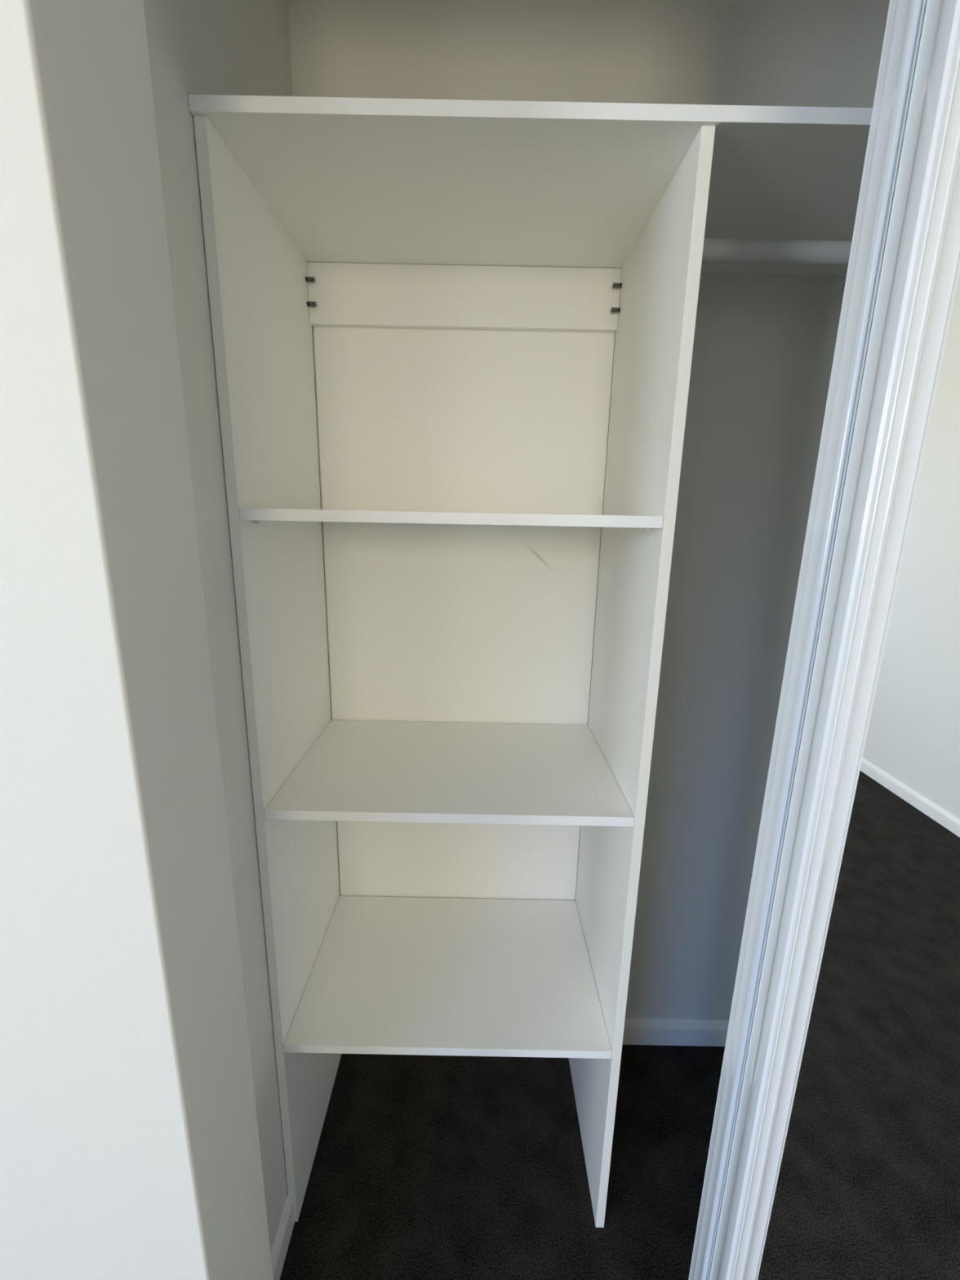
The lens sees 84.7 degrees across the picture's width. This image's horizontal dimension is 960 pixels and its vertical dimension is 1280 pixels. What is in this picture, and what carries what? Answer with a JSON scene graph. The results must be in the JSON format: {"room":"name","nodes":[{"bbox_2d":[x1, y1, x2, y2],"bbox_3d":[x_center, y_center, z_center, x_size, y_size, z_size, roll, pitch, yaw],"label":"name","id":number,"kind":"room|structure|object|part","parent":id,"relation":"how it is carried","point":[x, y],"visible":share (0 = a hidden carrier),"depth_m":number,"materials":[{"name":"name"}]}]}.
{"room":"bedroom","nodes":[
{"label":"bedroom","id":0,"kind":"room"},
{"bbox_2d":[0,0,273,1279],"bbox_3d":[-0.334,-0.014,0.461,4.919,2.450,0.132,1,13,0],"label":"wall","id":1,"kind":"structure","parent":0,"point":[130,1149],"depth_m":0.44,"materials":[{"name":"paint"}]},
{"bbox_2d":[143,0,293,1253],"bbox_3d":[-0.391,-0.109,0.860,0.100,2.450,0.687,1,13,0],"label":"wall","id":2,"kind":"structure","parent":0,"point":[230,47],"depth_m":0.68,"materials":[{"name":"paint"}]},
{"bbox_2d":[271,1196,294,1279],"bbox_3d":[-0.360,1.107,0.899,0.011,0.067,0.209,1,13,0],"label":"baseboard","id":3,"kind":"structure","parent":2,"relation":"attached to","point":[279,1250],"depth_m":0.95,"materials":[{"name":"white paint"}]},
{"bbox_2d":[280,1044,724,1279],"bbox_3d":[-0.363,1.544,-0.597,5.119,0.100,4.278,1,13,0],"label":"floor","id":4,"kind":"structure","parent":0,"point":[424,1167],"depth_m":1.09,"materials":[{"name":"grey carpet"}]},
{"bbox_2d":[193,115,715,1227],"bbox_3d":[-0.045,0.218,0.991,0.601,1.766,0.377,1,13,0],"label":"shelving unit","id":5,"kind":"object","parent":4,"relation":"on","point":[460,765],"visible":1,"depth_m":1.00,"materials":[{"name":"white laminate"}]},
{"bbox_3d":[-0.339,0.213,0.988,0.014,1.766,0.372,1,13,0],"label":"panel","id":6,"kind":"part","parent":5,"relation":"part of","materials":[{"name":"white laminate"}]},
{"bbox_3d":[-0.055,0.674,1.094,0.570,0.016,0.369,1,13,0],"label":"shelf","id":7,"kind":"part","parent":5,"relation":"part of","materials":[{"name":"white laminate"}]},
{"bbox_3d":[-0.046,0.233,0.991,0.570,0.016,0.369,1,13,0],"label":"shelf","id":8,"kind":"part","parent":5,"relation":"part of","materials":[{"name":"white laminate"}]},
{"bbox_3d":[-0.038,-0.206,0.887,0.570,0.016,0.369,1,13,0],"label":"shelf","id":9,"kind":"part","parent":5,"relation":"part of","materials":[{"name":"white laminate"}]},
{"bbox_3d":[-0.030,-0.632,0.972,0.570,0.100,0.016,1,13,0],"label":"rail","id":10,"kind":"part","parent":5,"relation":"part of","materials":[{"name":"white laminate"}]},
{"bbox_3d":[-0.041,-0.013,1.128,0.568,1.338,0.004,1,13,0],"label":"panel","id":11,"kind":"part","parent":5,"relation":"part of","materials":[{"name":"laminate"}]},
{"bbox_2d":[187,94,872,277],"bbox_3d":[0.569,-0.636,0.785,1.799,0.016,0.384,1,13,0],"label":"shelf","id":12,"kind":"object","parent":5,"relation":"on","point":[348,180],"visible":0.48,"depth_m":0.70,"materials":[{"name":"white laminate"}]},
{"bbox_3d":[0.247,0.225,0.989,0.016,1.766,0.372,1,13,0],"label":"panel","id":13,"kind":"part","parent":5,"relation":"part of","materials":[{"name":"white laminate"}]},
{"bbox_3d":[0.529,1.186,0.758,1.648,0.012,0.102,1,13,0],"label":"door track","id":14,"kind":"object","parent":4,"relation":"on","visible":0},
{"bbox_2d":[688,0,927,1279],"bbox_3d":[0.837,0.163,0.541,1.068,2.077,0.034,1,13,0],"label":"door","id":15,"kind":"structure","parent":14,"relation":"on","point":[905,18],"depth_m":0.48,"materials":[{"name":"white"}]},
{"bbox_2d":[709,0,959,1279],"bbox_3d":[0.834,0.174,0.493,1.071,2.077,0.034,1,13,0],"label":"door","id":16,"kind":"structure","parent":14,"relation":"on","point":[844,1162],"depth_m":0.49,"materials":[{"name":"white"}]},
{"bbox_2d":[757,274,959,1279],"bbox_3d":[0.834,0.174,0.484,1.011,1.982,0.005,1,13,0],"label":"mirror","id":17,"kind":"object","parent":16,"relation":"on","point":[860,1180],"depth_m":0.51,"materials":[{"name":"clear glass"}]},
{"bbox_2d":[288,0,889,1019],"bbox_3d":[0.560,-0.157,1.146,1.800,2.450,0.100,1,13,0],"label":"wall","id":18,"kind":"structure","parent":0,"point":[764,346],"depth_m":1.02,"materials":[{"name":"paint"}]},
{"bbox_2d":[622,1017,728,1046],"bbox_3d":[0.838,1.022,1.362,1.196,0.067,0.016,1,13,0],"label":"baseboard","id":19,"kind":"structure","parent":18,"relation":"attached to","point":[637,1031],"depth_m":1.35,"materials":[{"name":"white paint"}]},
{"bbox_3d":[1.508,-0.072,0.861,0.100,2.450,0.687,1,13,0],"label":"wall","id":20,"kind":"structure","parent":0,"visible":0},
{"bbox_2d":[702,238,852,265],"bbox_3d":[0.870,-0.589,0.809,1.197,0.036,0.032,1,13,0],"label":"rod","id":21,"kind":"object","parent":20,"relation":"attached to","point":[730,251],"visible":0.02,"depth_m":0.80,"materials":[{"name":"grey metal"}]}
]}

